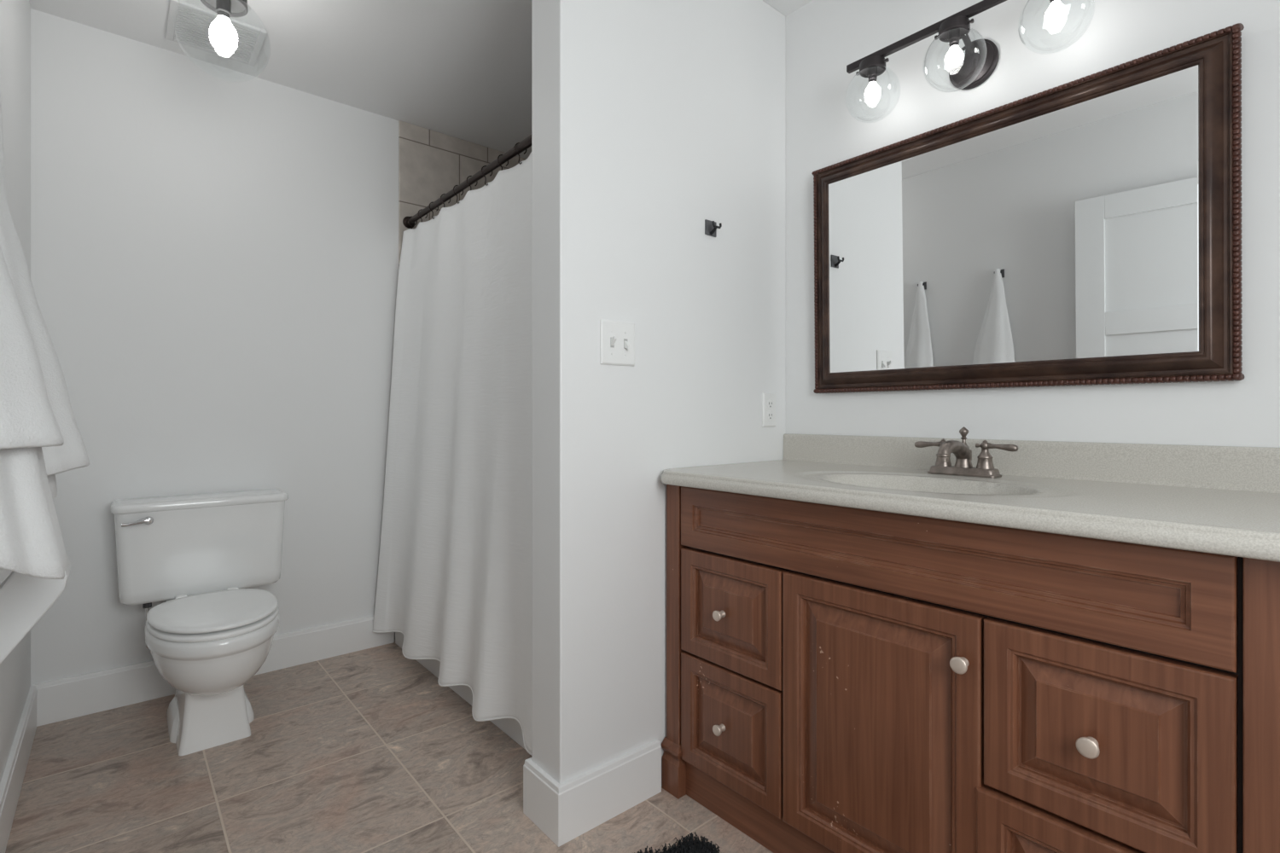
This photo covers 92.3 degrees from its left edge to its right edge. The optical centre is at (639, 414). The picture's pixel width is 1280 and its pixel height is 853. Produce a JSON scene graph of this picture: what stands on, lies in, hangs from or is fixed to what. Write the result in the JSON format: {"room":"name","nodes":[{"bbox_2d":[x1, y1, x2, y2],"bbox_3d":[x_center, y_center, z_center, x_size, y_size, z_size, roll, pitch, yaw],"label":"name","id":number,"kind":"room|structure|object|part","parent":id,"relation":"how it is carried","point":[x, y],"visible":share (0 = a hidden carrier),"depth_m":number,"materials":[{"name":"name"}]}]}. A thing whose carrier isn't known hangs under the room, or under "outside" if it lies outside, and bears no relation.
{"room":"bathroom","nodes":[
{"label":"bathroom","id":0,"kind":"room"},
{"bbox_2d":[0,0,30,782],"bbox_3d":[-0.901,-0.160,0.625,0.120,2.440,3.980,0,0,-40],"label":"wall","id":1,"kind":"structure","parent":0,"point":[14,14],"depth_m":1.77,"materials":[{"name":"white paint"}]},
{"bbox_2d":[0,686,36,852],"bbox_3d":[-1.162,0.989,1.036,0.016,0.142,2.742,0,0,-40],"label":"baseboard","id":2,"kind":"structure","parent":1,"relation":"attached to","point":[13,776],"depth_m":1.68,"materials":[{"name":"white paint"}]},
{"bbox_2d":[0,552,70,664],"bbox_3d":[-1.111,0.351,1.083,0.154,0.323,0.110,0,0,-40],"label":"towel","id":3,"kind":"object","parent":1,"relation":"attached to","point":[25,599],"visible":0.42,"depth_m":1.05,"materials":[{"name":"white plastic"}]},
{"bbox_2d":[30,8,526,685],"bbox_3d":[-1.349,-0.160,2.773,1.985,2.440,0.130,0,0,-40],"label":"wall","id":4,"kind":"structure","parent":0,"point":[214,262],"depth_m":2.42,"materials":[{"name":"white paint"}]},
{"bbox_2d":[30,615,394,727],"bbox_3d":[-1.606,0.989,2.471,1.203,0.142,0.016,0,0,-40],"label":"baseboard","id":5,"kind":"structure","parent":4,"relation":"attached to","point":[76,696],"depth_m":2.27,"materials":[{"name":"white paint"}]},
{"bbox_2d":[5,641,773,852],"bbox_3d":[-0.555,1.110,0.920,3.420,0.100,3.980,0,0,-40],"label":"floor","id":6,"kind":"structure","parent":0,"point":[365,751],"depth_m":1.76,"materials":[{"name":"tile"}]},
{"bbox_2d":[110,488,288,756],"bbox_3d":[-1.471,0.689,2.111,0.528,0.768,0.735,0,0,-40],"label":"toilet","id":7,"kind":"object","parent":6,"relation":"on","point":[195,554],"visible":1,"depth_m":2.09,"materials":[{"name":"white ceramic"}]},
{"bbox_3d":[-1.707,0.365,2.088,0.086,0.028,0.026,0,0,-40],"label":"flush lever","id":8,"kind":"part","parent":7,"relation":"part of","materials":[{"name":"silver metal"}]},
{"bbox_3d":[-1.630,0.321,2.296,0.528,0.031,0.216,0,0,-40],"label":"tank lid","id":9,"kind":"part","parent":7,"relation":"part of","materials":[{"name":"white ceramic"}]},
{"bbox_3d":[-1.632,0.495,2.299,0.510,0.325,0.200,0,0,-40],"label":"tank","id":10,"kind":"part","parent":7,"relation":"part of","materials":[{"name":"white ceramic"}]},
{"bbox_3d":[-1.396,0.778,2.022,0.363,0.212,0.502,0,0,-40],"label":"bowl","id":11,"kind":"part","parent":7,"relation":"part of","materials":[{"name":"white ceramic"}]},
{"bbox_3d":[-1.392,0.663,2.017,0.357,0.018,0.482,0,0,-40],"label":"seat","id":12,"kind":"part","parent":7,"relation":"part of","materials":[{"name":"white plastic"}]},
{"bbox_3d":[-1.392,0.640,2.018,0.354,0.021,0.476,0,0,-40],"label":"seat lid","id":13,"kind":"part","parent":7,"relation":"part of","materials":[{"name":"white plastic"}]},
{"bbox_2d":[395,632,525,750],"bbox_3d":[-0.373,0.873,2.547,0.768,0.375,1.476,0,0,-40],"label":"bathtub","id":14,"kind":"object","parent":6,"relation":"on","point":[510,727],"visible":0.03,"depth_m":2.26,"materials":[{"name":"white ceramic"}]},
{"bbox_2d":[634,832,720,852],"bbox_3d":[0.083,1.046,1.135,0.481,0.025,0.741,0,0,-16],"label":"bath mat","id":15,"kind":"object","parent":6,"relation":"on","point":[693,846],"visible":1,"depth_m":1.48,"materials":[{"name":"black fabric"}]},
{"bbox_2d":[661,484,1279,852],"bbox_3d":[0.777,0.626,1.340,0.604,0.868,1.543,0,0,-40],"label":"bathroom vanity","id":16,"kind":"object","parent":6,"relation":"on","point":[840,679],"visible":0.98,"depth_m":1.14,"materials":[{"name":"brown wood"}]},
{"bbox_3d":[0.109,0.561,1.741,0.045,0.738,0.051,0,0,-40],"label":"corner post","id":17,"kind":"part","parent":16,"relation":"part of","materials":[{"name":"brown wood"}]},
{"bbox_3d":[0.204,0.808,1.578,0.031,0.027,0.027,0,0,-40],"label":"knob","id":18,"kind":"part","parent":16,"relation":"part of","materials":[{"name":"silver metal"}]},
{"bbox_3d":[0.204,0.515,1.578,0.031,0.027,0.027,0,0,-40],"label":"knob","id":19,"kind":"part","parent":16,"relation":"part of","materials":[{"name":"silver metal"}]},
{"bbox_3d":[0.229,0.807,1.582,0.022,0.296,0.334,0,0,-40],"label":"drawer","id":20,"kind":"part","parent":16,"relation":"part of","materials":[{"name":"brown wood"}]},
{"bbox_3d":[0.230,0.511,1.581,0.022,0.282,0.336,0,0,-40],"label":"drawer","id":21,"kind":"part","parent":16,"relation":"part of","materials":[{"name":"brown wood"}]},
{"bbox_3d":[0.483,0.663,1.284,0.022,0.586,0.434,0,0,-40],"label":"cabinet door","id":22,"kind":"part","parent":16,"relation":"part of","materials":[{"name":"brown wood"}]},
{"bbox_3d":[0.589,0.457,1.126,0.031,0.031,0.031,0,0,-40],"label":"knob","id":23,"kind":"part","parent":16,"relation":"part of","materials":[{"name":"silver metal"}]},
{"bbox_2d":[660,433,1279,562],"bbox_3d":[0.774,0.180,1.330,0.620,0.228,1.559,0,0,-40],"label":"countertop","id":24,"kind":"structure","parent":16,"relation":"on","point":[1218,500],"depth_m":1.29,"materials":[{"name":"stone"}]},
{"bbox_2d":[914,426,1018,477],"bbox_3d":[0.822,0.093,1.574,0.189,0.123,0.189,0,0,2],"label":"faucet","id":25,"kind":"object","parent":24,"relation":"on","point":[963,467],"visible":1,"depth_m":1.53,"materials":[{"name":"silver metal"}]},
{"bbox_3d":[0.779,0.076,1.633,0.021,0.027,0.098,0,0,-40],"label":"lever","id":26,"kind":"part","parent":25,"relation":"part of","materials":[{"name":"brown metal"}]},
{"bbox_3d":[0.796,0.112,1.614,0.041,0.051,0.041,0,0,-40],"label":"handle","id":27,"kind":"part","parent":25,"relation":"part of","materials":[{"name":"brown metal"}]},
{"bbox_3d":[0.788,0.092,1.539,0.151,0.058,0.038,0,0,-40],"label":"spout","id":28,"kind":"part","parent":25,"relation":"part of","materials":[{"name":"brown metal"}]},
{"bbox_3d":[0.830,0.114,1.575,0.044,0.047,0.044,0,0,-40],"label":"spout","id":29,"kind":"part","parent":25,"relation":"part of","materials":[{"name":"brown metal"}]},
{"bbox_3d":[0.836,0.063,1.586,0.024,0.064,0.024,0,0,-40],"label":"lift knob","id":30,"kind":"part","parent":25,"relation":"part of","materials":[{"name":"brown metal"}]},
{"bbox_3d":[0.830,0.144,1.575,0.058,0.020,0.166,0,0,-40],"label":"plate","id":31,"kind":"part","parent":25,"relation":"part of","materials":[{"name":"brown metal"}]},
{"bbox_3d":[0.863,0.112,1.536,0.041,0.051,0.041,0,0,-40],"label":"handle","id":32,"kind":"part","parent":25,"relation":"part of","materials":[{"name":"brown metal"}]},
{"bbox_3d":[0.879,0.076,1.516,0.021,0.027,0.098,0,0,-40],"label":"lever","id":33,"kind":"part","parent":25,"relation":"part of","materials":[{"name":"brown metal"}]},
{"bbox_3d":[0.728,0.816,0.992,0.028,0.280,0.339,0,0,-40],"label":"drawer","id":34,"kind":"part","parent":16,"relation":"part of","materials":[{"name":"brown wood"}]},
{"bbox_3d":[0.716,0.527,0.978,0.031,0.032,0.032,0,0,-40],"label":"knob","id":35,"kind":"part","parent":16,"relation":"part of","materials":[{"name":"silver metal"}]},
{"bbox_3d":[0.734,0.519,0.990,0.022,0.298,0.329,0,0,-40],"label":"drawer","id":36,"kind":"part","parent":16,"relation":"part of","materials":[{"name":"brown wood"}]},
{"bbox_2d":[29,0,812,158],"bbox_3d":[-0.555,-1.430,0.920,3.420,0.100,3.980,0,0,-40],"label":"ceiling","id":37,"kind":"structure","parent":0,"point":[461,69],"depth_m":2.33,"materials":[{"name":"white paint"}]},
{"bbox_2d":[165,0,267,66],"bbox_3d":[-1.533,-1.374,2.221,0.276,0.012,0.280,0,0,-40],"label":"ceiling vent","id":38,"kind":"object","parent":37,"relation":"in","point":[192,23],"visible":0.85,"depth_m":2.20,"materials":[{"name":"white plastic"}]},
{"bbox_2d":[173,0,270,82],"bbox_3d":[-1.262,-1.202,1.861,0.244,0.357,0.244,0,0,-40],"label":"ceiling light","id":39,"kind":"object","parent":37,"relation":"attached to","point":[222,32],"visible":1,"depth_m":1.85,"materials":[{"name":"glass"}]},
{"bbox_2d":[215,0,231,18],"bbox_3d":[-1.262,-1.230,1.861,0.038,0.060,0.038,0,0,-40],"label":"socket","id":40,"kind":"object","parent":39,"relation":"attached to","point":[223,7],"depth_m":1.85,"materials":[{"name":"grey metal"}]},
{"bbox_3d":[-1.262,-1.158,1.861,0.072,0.088,0.072,0,0,-40],"label":"bulb","id":41,"kind":"part","parent":39,"relation":"part of","materials":[{"name":"white glass"}]},
{"bbox_2d":[531,0,785,784],"bbox_3d":[0.109,-0.160,1.880,0.925,2.440,0.140,0,0,-40],"label":"wall partition","id":42,"kind":"structure","parent":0,"point":[653,120],"depth_m":1.68,"materials":[{"name":"white paint"}]},
{"bbox_2d":[523,739,661,847],"bbox_3d":[-0.126,0.989,1.680,0.341,0.142,0.172,0,0,-40],"label":"baseboard","id":43,"kind":"structure","parent":42,"relation":"attached to","point":[565,811],"depth_m":1.59,"materials":[{"name":"white paint"}]},
{"bbox_2d":[599,319,634,366],"bbox_3d":[-0.053,-0.191,1.636,0.116,0.117,0.021,0,0,-40],"label":"light switch","id":44,"kind":"object","parent":42,"relation":"attached to","point":[617,339],"visible":1,"depth_m":1.64,"materials":[{"name":"white plastic"}]},
{"bbox_2d":[704,219,721,237],"bbox_3d":[0.225,-0.569,1.866,0.047,0.045,0.032,0,0,-40],"label":"robe hook","id":45,"kind":"object","parent":42,"relation":"attached to","point":[711,227],"visible":1,"depth_m":1.86,"materials":[{"name":"grey metal"}]},
{"bbox_3d":[0.224,-0.560,1.867,0.011,0.023,0.026,0,0,-40],"label":"arm","id":46,"kind":"part","parent":45,"relation":"part of","materials":[{"name":"black metal"}]},
{"bbox_2d":[762,392,775,426],"bbox_3d":[0.435,-0.016,2.060,0.069,0.114,0.008,0,0,-40],"label":"power outlet","id":47,"kind":"object","parent":42,"relation":"attached to","point":[768,399],"visible":1,"depth_m":2.05,"materials":[{"name":"white plastic"}]},
{"bbox_2d":[767,410,773,420],"bbox_3d":[0.436,0.004,2.058,0.033,0.033,0.002,0,0,-40],"label":"socket","id":48,"kind":"object","parent":47,"relation":"attached to","point":[770,413],"depth_m":2.06,"materials":[{"name":"grey plastic"}]},
{"bbox_2d":[767,399,773,408],"bbox_3d":[0.436,-0.035,2.058,0.033,0.033,0.002,0,0,-40],"label":"socket","id":49,"kind":"object","parent":47,"relation":"attached to","point":[770,402],"depth_m":2.06,"materials":[{"name":"grey plastic"}]},
{"bbox_2d":[785,0,1279,448],"bbox_3d":[0.701,-0.160,1.991,0.120,2.440,3.980,0,0,-40],"label":"wall","id":50,"kind":"structure","parent":0,"point":[823,37],"depth_m":1.58,"materials":[{"name":"white paint"}]},
{"bbox_2d":[845,0,1095,122],"bbox_3d":[0.827,-0.933,1.597,0.198,0.189,0.604,0,0,-40],"label":"vanity light","id":51,"kind":"object","parent":50,"relation":"attached to","point":[970,66],"visible":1,"depth_m":1.63,"materials":[{"name":"brown metal"}]},
{"bbox_2d":[867,65,877,83],"bbox_3d":[0.663,-0.966,1.750,0.027,0.044,0.027,0,0,-40],"label":"socket","id":52,"kind":"object","parent":51,"relation":"attached to","point":[872,70],"depth_m":1.74,"materials":[{"name":"silver metal"}]},
{"bbox_3d":[0.663,-0.921,1.750,0.043,0.050,0.043,0,0,-40],"label":"bulb","id":53,"kind":"part","parent":51,"relation":"part of","materials":[{"name":"white glass"}]},
{"bbox_3d":[0.663,-0.915,1.750,0.147,0.152,0.147,0,0,-40],"label":"glass globe","id":54,"kind":"part","parent":51,"relation":"part of"},
{"bbox_2d":[948,27,960,47],"bbox_3d":[0.808,-0.966,1.580,0.027,0.044,0.027,0,0,-40],"label":"socket","id":55,"kind":"object","parent":51,"relation":"attached to","point":[953,33],"depth_m":1.57,"materials":[{"name":"silver metal"}]},
{"bbox_3d":[0.808,-0.921,1.580,0.043,0.050,0.043,0,0,-40],"label":"bulb","id":56,"kind":"part","parent":51,"relation":"part of","materials":[{"name":"white glass"}]},
{"bbox_3d":[0.808,-0.915,1.580,0.147,0.152,0.147,0,0,-40],"label":"glass globe","id":57,"kind":"part","parent":51,"relation":"part of"},
{"bbox_3d":[0.851,-0.998,1.617,0.115,0.060,0.016,0,0,-40],"label":"arm","id":58,"kind":"part","parent":51,"relation":"part of","materials":[{"name":"brown metal"}]},
{"bbox_3d":[0.896,-0.945,1.655,0.018,0.124,0.124,0,0,-40],"label":"wall plate","id":59,"kind":"part","parent":51,"relation":"part of","materials":[{"name":"brown metal"}]},
{"bbox_3d":[0.953,-0.921,1.410,0.043,0.050,0.043,0,0,-40],"label":"bulb","id":60,"kind":"part","parent":51,"relation":"part of","materials":[{"name":"white glass"}]},
{"bbox_3d":[0.953,-0.915,1.410,0.147,0.152,0.147,0,0,-40],"label":"glass globe","id":61,"kind":"part","parent":51,"relation":"part of"},
{"bbox_2d":[811,23,1244,393],"bbox_3d":[0.895,-0.432,1.628,0.047,0.726,1.009,0,0,-40],"label":"framed mirror","id":62,"kind":"object","parent":50,"relation":"attached to","point":[1086,230],"visible":1,"depth_m":1.49,"materials":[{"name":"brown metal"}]},
{"bbox_2d":[782,433,1279,493],"bbox_3d":[1.003,0.112,1.524,0.019,0.091,1.558,0,0,-40],"label":"backsplash","id":63,"kind":"structure","parent":50,"relation":"attached to","point":[1222,468],"depth_m":1.45,"materials":[{"name":"stone"}]},
{"bbox_3d":[0.115,-0.350,1.984,0.780,2.060,0.010,0,0,-40],"label":"wall","id":64,"kind":"structure","parent":0,"visible":0},
{"bbox_2d":[402,134,531,228],"bbox_3d":[-0.613,-0.912,2.342,0.056,0.064,1.479,0,0,-40],"label":"curtain rod","id":65,"kind":"object","parent":64,"relation":"attached to","point":[526,143],"visible":0.45,"depth_m":2.37,"materials":[{"name":"brown metal"}]},
{"bbox_2d":[429,201,438,219],"bbox_3d":[-0.899,-0.889,2.677,0.043,0.075,0.009,0,0,-40],"label":"curtain hook","id":66,"kind":"object","parent":65,"relation":"hanging from","point":[433,201],"visible":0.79,"depth_m":2.67,"materials":[{"name":"brown metal"}]},
{"bbox_2d":[372,152,531,755],"bbox_3d":[-0.677,0.058,2.288,0.182,1.857,1.457,0,0,-40],"label":"shower curtain","id":67,"kind":"object","parent":66,"relation":"hanging from","point":[454,577],"visible":0.79,"depth_m":2.24,"materials":[{"name":"white fabric"}]},
{"bbox_2d":[453,185,463,203],"bbox_3d":[-0.736,-0.890,2.486,0.043,0.075,0.009,0,0,-37],"label":"curtain hook","id":68,"kind":"object","parent":65,"relation":"hanging from","point":[455,185],"visible":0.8,"depth_m":2.48,"materials":[{"name":"brown metal"}]},
{"bbox_2d":[466,175,477,190],"bbox_3d":[-0.654,-0.891,2.390,0.043,0.075,0.009,0,0,-32],"label":"curtain hook","id":69,"kind":"object","parent":65,"relation":"hanging from","point":[468,176],"visible":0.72,"depth_m":2.38,"materials":[{"name":"brown metal"}]},
{"bbox_2d":[481,165,492,186],"bbox_3d":[-0.572,-0.891,2.294,0.043,0.075,0.009,0,0,-23],"label":"curtain hook","id":70,"kind":"object","parent":65,"relation":"hanging from","point":[484,165],"visible":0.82,"depth_m":2.29,"materials":[{"name":"brown metal"}]},
{"bbox_2d":[497,154,508,170],"bbox_3d":[-0.490,-0.892,2.198,0.043,0.075,0.009,0,0,-36],"label":"curtain hook","id":71,"kind":"object","parent":65,"relation":"hanging from","point":[500,154],"visible":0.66,"depth_m":2.19,"materials":[{"name":"brown metal"}]},
{"bbox_2d":[514,142,527,164],"bbox_3d":[-0.409,-0.893,2.102,0.043,0.075,0.009,0,0,-22],"label":"curtain hook","id":72,"kind":"object","parent":65,"relation":"hanging from","point":[517,142],"visible":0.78,"depth_m":2.10,"materials":[{"name":"brown metal"}]},
{"bbox_3d":[-1.255,-0.715,1.157,0.032,0.045,0.047,0,0,-40],"label":"robe hook","id":73,"kind":"object","parent":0,"visible":0},
{"bbox_2d":[0,79,90,498],"bbox_3d":[-1.204,-0.286,1.216,0.174,0.901,0.235,0,0,-40],"label":"bath towel","id":74,"kind":"object","parent":73,"relation":"hanging from","point":[72,454],"visible":0.52,"depth_m":1.18,"materials":[{"name":"white fabric"}]},
{"bbox_3d":[-0.983,-0.715,0.838,0.032,0.045,0.047,0,0,-40],"label":"robe hook","id":75,"kind":"object","parent":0,"visible":0},
{"bbox_2d":[0,244,68,579],"bbox_3d":[-0.940,-0.244,0.893,0.157,0.985,0.250,0,0,-40],"label":"bath towel","id":76,"kind":"object","parent":75,"relation":"hanging from","point":[32,544],"visible":1,"depth_m":0.86,"materials":[{"name":"white fabric"}]}
]}

